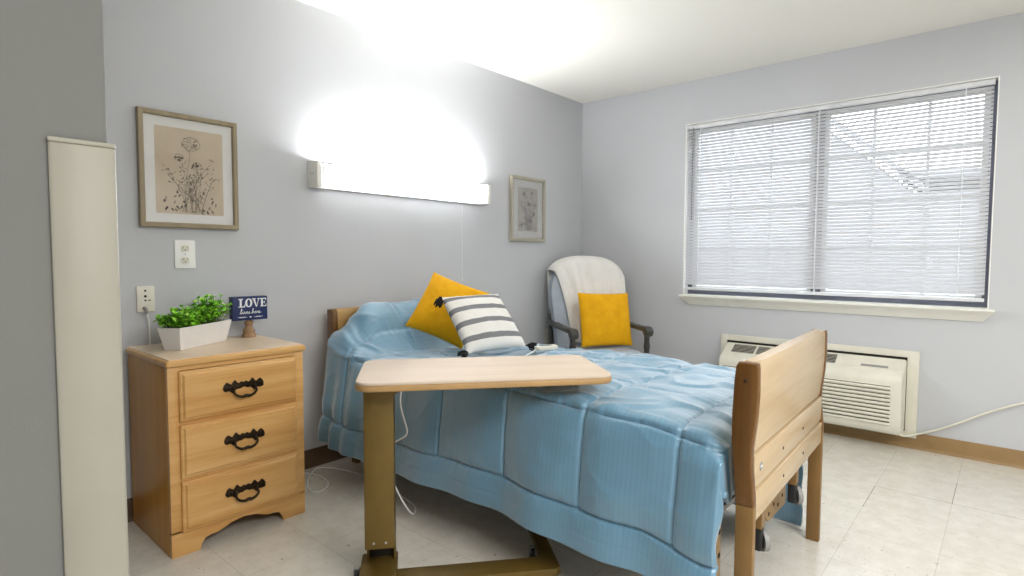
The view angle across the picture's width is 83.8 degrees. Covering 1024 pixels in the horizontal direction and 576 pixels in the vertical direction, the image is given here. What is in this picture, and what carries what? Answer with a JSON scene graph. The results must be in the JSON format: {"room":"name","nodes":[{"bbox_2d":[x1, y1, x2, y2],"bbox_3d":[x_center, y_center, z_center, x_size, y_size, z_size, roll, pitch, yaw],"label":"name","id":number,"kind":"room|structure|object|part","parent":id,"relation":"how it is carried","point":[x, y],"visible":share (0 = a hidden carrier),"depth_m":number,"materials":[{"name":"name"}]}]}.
{"room":"care facility","nodes":[
{"label":"care facility","id":0,"kind":"room"},
{"bbox_2d":[0,0,106,575],"bbox_3d":[-2.120,-0.130,0.644,1.840,2.440,2.360,3,4,41],"label":"wall","id":1,"kind":"structure","parent":0,"point":[52,64],"depth_m":0.86,"materials":[{"name":"grey paint"}]},
{"bbox_2d":[46,136,128,575],"bbox_3d":[-0.703,0.368,0.951,0.089,1.203,0.089,3,4,41],"label":"guard","id":2,"kind":"object","parent":1,"relation":"attached to","point":[81,173],"visible":1,"depth_m":0.91,"materials":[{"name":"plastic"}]},
{"bbox_2d":[102,0,582,498],"bbox_3d":[-0.720,-0.282,3.533,0.140,2.440,3.840,3,4,41],"label":"wall","id":3,"kind":"structure","parent":0,"point":[300,82],"depth_m":3.07,"materials":[{"name":"grey paint"}]},
{"bbox_2d":[136,286,154,311],"bbox_3d":[-1.576,0.047,2.457,0.009,0.112,0.068,3,4,41],"label":"plate","id":4,"kind":"object","parent":3,"relation":"attached to","point":[145,295],"visible":0.98,"depth_m":2.45,"materials":[{"name":"beige plastic"}]},
{"bbox_2d":[174,240,195,267],"bbox_3d":[-1.470,-0.151,2.568,0.009,0.126,0.086,3,4,41],"label":"electrical outlet","id":5,"kind":"object","parent":3,"relation":"attached to","point":[184,250],"visible":1,"depth_m":2.56,"materials":[{"name":"beige plastic"}]},
{"bbox_2d":[181,245,188,251],"bbox_3d":[-1.468,-0.178,2.565,0.004,0.028,0.034,3,4,41],"label":"receptacle","id":6,"kind":"object","parent":5,"relation":"attached to","point":[184,248],"depth_m":2.56,"materials":[{"name":"beige plastic"}]},
{"bbox_2d":[181,257,189,262],"bbox_3d":[-1.468,-0.125,2.568,0.004,0.028,0.034,3,4,41],"label":"receptacle","id":7,"kind":"object","parent":5,"relation":"attached to","point":[183,259],"depth_m":2.57,"materials":[{"name":"beige plastic"}]},
{"bbox_2d":[135,106,238,229],"bbox_3d":[-1.442,-0.519,2.561,0.026,0.501,0.409,3,4,41],"label":"framed picture","id":8,"kind":"object","parent":3,"relation":"attached to","point":[187,165],"visible":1,"depth_m":2.55,"materials":[{"name":"paper"}]},
{"bbox_2d":[154,124,223,215],"bbox_3d":[-1.444,-0.519,2.563,0.001,0.377,0.281,3,4,41],"label":"art print","id":9,"kind":"object","parent":8,"relation":"attached to","point":[189,160],"depth_m":2.56},
{"bbox_2d":[127,444,347,521],"bbox_3d":[-0.664,0.892,3.544,0.020,0.095,3.839,3,4,41],"label":"baseboard","id":10,"kind":"structure","parent":3,"relation":"attached to","point":[317,456],"depth_m":3.09,"materials":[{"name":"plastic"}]},
{"bbox_2d":[307,161,489,281],"bbox_3d":[-0.613,-0.357,3.468,0.100,0.667,1.301,3,4,41],"label":"wall light","id":11,"kind":"object","parent":3,"relation":"attached to","point":[322,176],"visible":1,"depth_m":3.32,"materials":[{"name":"grey plastic"}]},
{"bbox_3d":[-0.330,-0.306,3.796,0.007,0.532,0.007,-1,3,-26],"label":"pull cord","id":12,"kind":"part","parent":11,"relation":"part of","materials":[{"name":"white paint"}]},
{"bbox_2d":[509,175,545,241],"bbox_3d":[0.123,-0.597,4.349,0.026,0.484,0.405,3,4,41],"label":"framed picture","id":13,"kind":"object","parent":3,"relation":"attached to","point":[527,195],"visible":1,"depth_m":4.33,"materials":[{"name":"silver metal"}]},
{"bbox_2d":[544,328,547,342],"bbox_3d":[0.288,0.384,4.614,0.009,0.120,0.078,3,4,41],"label":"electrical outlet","id":14,"kind":"object","parent":3,"relation":"attached to","point":[545,329],"visible":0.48,"depth_m":4.60,"materials":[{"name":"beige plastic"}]},
{"bbox_2d":[128,432,1023,575],"bbox_3d":[0.650,1.135,0.971,5.800,0.100,6.400,3,4,41],"label":"floor","id":15,"kind":"structure","parent":0,"point":[887,510],"depth_m":2.37,"materials":[{"name":"tile"}]},
{"bbox_2d":[126,335,304,559],"bbox_3d":[-1.247,0.621,2.449,0.522,0.751,0.550,3,4,41],"label":"dresser","id":16,"kind":"object","parent":15,"relation":"on","point":[217,429],"visible":0.98,"depth_m":2.26,"materials":[{"name":"brown wood"}]},
{"bbox_2d":[154,294,231,350],"bbox_3d":[-1.351,0.137,2.439,0.190,0.216,0.373,1,3,8],"label":"planter","id":17,"kind":"object","parent":16,"relation":"on","point":[189,328],"visible":1,"depth_m":2.38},
{"bbox_3d":[-1.232,0.389,2.422,0.421,0.190,0.461,3,4,41],"label":"drawer","id":18,"kind":"part","parent":16,"relation":"part of","materials":[{"name":"brown wood"}]},
{"bbox_3d":[-1.233,0.598,2.434,0.421,0.203,0.461,3,4,41],"label":"drawer","id":19,"kind":"part","parent":16,"relation":"part of","materials":[{"name":"brown wood"}]},
{"bbox_3d":[-1.234,0.810,2.445,0.421,0.194,0.461,3,4,41],"label":"drawer","id":20,"kind":"part","parent":16,"relation":"part of","materials":[{"name":"brown wood"}]},
{"bbox_3d":[-1.068,0.388,2.279,0.014,0.050,0.161,3,4,41],"label":"handle","id":21,"kind":"part","parent":16,"relation":"part of","materials":[{"name":"black metal"}]},
{"bbox_3d":[-1.069,0.597,2.290,0.014,0.050,0.161,3,4,41],"label":"handle","id":22,"kind":"part","parent":16,"relation":"part of","materials":[{"name":"black metal"}]},
{"bbox_3d":[-1.070,0.808,2.302,0.014,0.050,0.161,3,4,41],"label":"handle","id":23,"kind":"part","parent":16,"relation":"part of","materials":[{"name":"black metal"}]},
{"bbox_2d":[229,295,266,337],"bbox_3d":[-1.242,0.135,2.693,0.064,0.192,0.160,3,4,43],"label":"sign","id":24,"kind":"object","parent":16,"relation":"on","point":[247,308],"visible":0.99,"depth_m":2.67,"materials":[{"name":"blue wood"}]},
{"bbox_2d":[353,355,611,575],"bbox_3d":[-0.129,0.650,2.130,0.885,0.735,0.522,0,3,-10],"label":"table","id":25,"kind":"object","parent":15,"relation":"on","point":[379,381],"visible":0.94,"depth_m":1.93,"materials":[{"name":"laminate"}]},
{"bbox_2d":[327,307,827,575],"bbox_3d":[0.145,0.563,2.646,2.222,0.855,0.994,3,4,41],"label":"bed","id":26,"kind":"object","parent":15,"relation":"on","point":[778,424],"visible":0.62,"depth_m":1.75,"materials":[{"name":"wood"}]},
{"bbox_3d":[-0.946,0.310,3.019,0.068,0.395,0.029,3,4,41],"label":"post","id":27,"kind":"part","parent":26,"relation":"part of","materials":[{"name":"brown wood"}]},
{"bbox_3d":[-0.652,0.221,3.363,0.047,0.255,0.884,3,4,41],"label":"headboard","id":28,"kind":"part","parent":26,"relation":"part of","materials":[{"name":"brown wood"}]},
{"bbox_3d":[-0.858,0.731,3.136,0.048,0.459,0.028,3,4,41],"label":"leg","id":29,"kind":"part","parent":26,"relation":"part of","materials":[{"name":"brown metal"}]},
{"bbox_2d":[318,298,803,575],"bbox_3d":[0.141,0.540,2.635,2.066,0.892,1.135,3,4,41],"label":"comforter","id":30,"kind":"object","parent":26,"relation":"on","point":[634,471],"visible":0.62,"depth_m":1.99,"materials":[{"name":"blue fabric"}]},
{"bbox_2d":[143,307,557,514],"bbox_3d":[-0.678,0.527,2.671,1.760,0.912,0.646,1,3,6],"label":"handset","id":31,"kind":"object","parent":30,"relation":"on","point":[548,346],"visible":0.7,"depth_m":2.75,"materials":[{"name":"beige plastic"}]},
{"bbox_2d":[405,272,488,348],"bbox_3d":[-0.350,0.116,3.094,0.423,0.399,0.198,1,3,16],"label":"throw pillow","id":32,"kind":"object","parent":30,"relation":"on","point":[430,319],"visible":0.64,"depth_m":3.05,"materials":[{"name":"yellow fabric"}]},
{"bbox_2d":[433,294,536,356],"bbox_3d":[-0.134,0.183,2.833,0.475,0.284,0.296,-2,4,-39],"label":"throw pillow","id":33,"kind":"object","parent":30,"relation":"on","point":[481,322],"visible":0.95,"depth_m":2.79,"materials":[{"name":"fabric"}]},
{"bbox_3d":[0.643,0.823,1.584,0.048,0.456,0.028,3,4,39],"label":"leg","id":34,"kind":"part","parent":26,"relation":"part of","materials":[{"name":"wood"}]},
{"bbox_3d":[0.640,0.399,1.565,0.068,0.395,0.029,3,4,39],"label":"post","id":35,"kind":"part","parent":26,"relation":"part of","materials":[{"name":"brown wood"}]},
{"bbox_3d":[0.766,0.656,1.768,0.028,0.170,0.038,3,4,39],"label":"caster post","id":36,"kind":"part","parent":26,"relation":"part of","materials":[{"name":"wood"}]},
{"bbox_3d":[0.932,0.309,1.910,0.047,0.255,0.884,3,4,39],"label":"footboard","id":37,"kind":"part","parent":26,"relation":"part of","materials":[{"name":"beige wood"}]},
{"bbox_3d":[0.933,0.490,1.918,0.028,0.093,0.884,3,4,39],"label":"rail","id":38,"kind":"part","parent":26,"relation":"part of","materials":[{"name":"beige wood"}]},
{"bbox_3d":[0.934,0.587,1.923,0.031,0.083,0.884,3,4,39],"label":"rail","id":39,"kind":"part","parent":26,"relation":"part of","materials":[{"name":"beige wood"}]},
{"bbox_3d":[1.042,0.639,2.111,0.028,0.170,0.038,3,4,39],"label":"caster post","id":40,"kind":"part","parent":26,"relation":"part of","materials":[{"name":"wood"}]},
{"bbox_3d":[1.214,0.787,2.292,0.048,0.456,0.028,3,4,39],"label":"leg","id":41,"kind":"part","parent":26,"relation":"part of","materials":[{"name":"wood"}]},
{"bbox_3d":[1.211,0.363,2.273,0.068,0.395,0.029,3,4,39],"label":"post","id":42,"kind":"part","parent":26,"relation":"part of","materials":[{"name":"brown wood"}]},
{"bbox_2d":[547,271,653,354],"bbox_3d":[0.637,0.344,4.306,0.638,1.115,0.606,-1,3,-15],"label":"armchair","id":43,"kind":"object","parent":15,"relation":"on","point":[560,332],"visible":0.34,"depth_m":4.35,"materials":[{"name":"grey fabric"}]},
{"bbox_3d":[0.302,0.543,4.457,0.036,0.700,0.052,-1,3,-15],"label":"leg","id":44,"kind":"part","parent":43,"relation":"part of","materials":[{"name":"grey wood"}]},
{"bbox_3d":[0.369,0.303,4.197,0.064,0.083,0.522,-1,3,-15],"label":"armrest","id":45,"kind":"part","parent":43,"relation":"part of","materials":[{"name":"grey wood"}]},
{"bbox_3d":[0.589,0.135,4.480,0.600,0.715,0.222,-1,3,-15],"label":"backrest","id":46,"kind":"part","parent":43,"relation":"part of","materials":[{"name":"grey fabric"}]},
{"bbox_3d":[0.422,0.618,4.007,0.052,0.600,0.052,-1,3,-15],"label":"leg","id":47,"kind":"part","parent":43,"relation":"part of","materials":[{"name":"grey wood"}]},
{"bbox_2d":[547,256,625,341],"bbox_3d":[0.595,0.076,4.484,0.599,0.659,0.290,-1,3,-15],"label":"throw blanket","id":48,"kind":"object","parent":43,"relation":"on","point":[575,274],"visible":0.66,"depth_m":4.41,"materials":[{"name":"white fabric"}]},
{"bbox_3d":[0.664,0.508,4.210,0.470,0.130,0.390,-1,3,-15],"label":"seat","id":49,"kind":"part","parent":43,"relation":"part of","materials":[{"name":"grey fabric"}]},
{"bbox_2d":[578,293,632,346],"bbox_3d":[0.694,0.234,4.243,0.440,0.401,0.149,-1,3,-21],"label":"throw pillow","id":50,"kind":"object","parent":43,"relation":"on","point":[604,318],"visible":1,"depth_m":4.19,"materials":[{"name":"yellow fabric"}]},
{"bbox_3d":[0.924,0.297,4.344,0.064,0.083,0.522,-1,3,-15],"label":"armrest","id":51,"kind":"part","parent":43,"relation":"part of","materials":[{"name":"grey wood"}]},
{"bbox_3d":[0.977,0.612,4.154,0.052,0.600,0.052,-1,3,-15],"label":"leg","id":52,"kind":"part","parent":43,"relation":"part of","materials":[{"name":"grey wood"}]},
{"bbox_2d":[298,0,1023,102],"bbox_3d":[0.660,-1.401,0.832,5.800,0.100,6.400,3,4,41],"label":"ceiling","id":53,"kind":"structure","parent":0,"point":[582,51],"depth_m":3.27,"materials":[{"name":"white paint"}]},
{"bbox_2d":[581,12,1023,450],"bbox_3d":[2.698,-0.250,3.190,5.740,2.440,0.140,3,4,41],"label":"wall","id":54,"kind":"structure","parent":0,"point":[634,144],"depth_m":3.66,"materials":[{"name":"grey paint"}]},
{"bbox_2d":[679,76,999,321],"bbox_3d":[1.999,-0.517,3.728,1.814,1.343,0.200,3,4,41],"label":"window","id":55,"kind":"structure","parent":54,"relation":"in","point":[912,308],"depth_m":3.60,"materials":[{"name":"metal"}]},
{"bbox_3d":[1.704,-0.574,4.083,0.830,1.199,0.030,3,4,41],"label":"sash","id":56,"kind":"part","parent":55,"relation":"part of","materials":[{"name":"white plastic"}]},
{"bbox_3d":[1.980,0.117,3.744,1.814,0.075,0.150,3,4,41],"label":"sill","id":57,"kind":"part","parent":55,"relation":"part of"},
{"bbox_2d":[685,78,995,301],"bbox_3d":[1.982,-0.567,3.737,1.762,1.227,0.040,3,4,41],"label":"window blind","id":58,"kind":"object","parent":55,"relation":"attached to","point":[713,248],"visible":1,"depth_m":3.60,"materials":[{"name":"white plastic"}]},
{"bbox_3d":[1.399,-0.595,4.253,0.004,1.193,0.029,3,4,41],"label":"ladder cord","id":59,"kind":"part","parent":58,"relation":"part of","materials":[{"name":"white fabric"}]},
{"bbox_3d":[1.994,-0.564,3.734,0.004,1.193,0.029,3,4,41],"label":"ladder cord","id":60,"kind":"part","parent":58,"relation":"part of","materials":[{"name":"white fabric"}]},
{"bbox_3d":[1.984,0.035,3.774,1.754,0.020,0.024,3,4,41],"label":"rail","id":61,"kind":"part","parent":58,"relation":"part of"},
{"bbox_3d":[2.555,-0.535,3.244,0.004,1.193,0.029,3,4,41],"label":"ladder cord","id":62,"kind":"part","parent":58,"relation":"part of","materials":[{"name":"white fabric"}]},
{"bbox_3d":[2.371,-0.540,3.501,0.830,1.199,0.030,3,4,41],"label":"sash","id":63,"kind":"part","parent":55,"relation":"part of","materials":[{"name":"white plastic"}]},
{"bbox_2d":[719,334,1023,438],"bbox_3d":[2.316,0.639,3.339,2.283,0.520,0.205,3,4,41],"label":"air conditioner","id":64,"kind":"object","parent":54,"relation":"attached to","point":[865,388],"visible":0.63,"depth_m":3.43,"materials":[{"name":"beige plastic"}]},
{"bbox_3d":[1.964,0.614,3.774,1.180,0.520,0.014,3,4,41],"label":"wall frame","id":65,"kind":"part","parent":64,"relation":"part of","materials":[{"name":"beige plastic"}]},
{"bbox_3d":[2.179,0.450,3.471,0.310,0.053,0.094,3,4,41],"label":"control lid","id":66,"kind":"part","parent":64,"relation":"part of","materials":[{"name":"beige plastic"}]},
{"bbox_3d":[2.758,0.714,3.063,1.208,0.387,0.081,3,4,37],"label":"power cord","id":67,"kind":"part","parent":64,"relation":"part of","materials":[{"name":"beige plastic"}]},
{"bbox_2d":[824,423,1023,468],"bbox_3d":[2.701,0.927,3.141,5.580,0.095,0.020,3,4,41],"label":"baseboard","id":68,"kind":"structure","parent":54,"relation":"attached to","point":[1002,456],"depth_m":3.31,"materials":[{"name":"plastic"}]},
{"label":"outside","id":69,"kind":"structure","parent":0,"visible":0},
{"bbox_3d":[8.683,0.725,12.737,26.000,0.100,21.700,3,4,41],"label":"ground","id":70,"kind":"structure","parent":69,"visible":0},
{"bbox_2d":[699,119,977,295],"bbox_3d":[7.434,-1.762,10.778,10.100,5.070,4.500,3,4,41],"label":"house","id":71,"kind":"structure","parent":70,"relation":"on","point":[808,119],"depth_m":10.13,"materials":[{"name":"white"}]}
]}

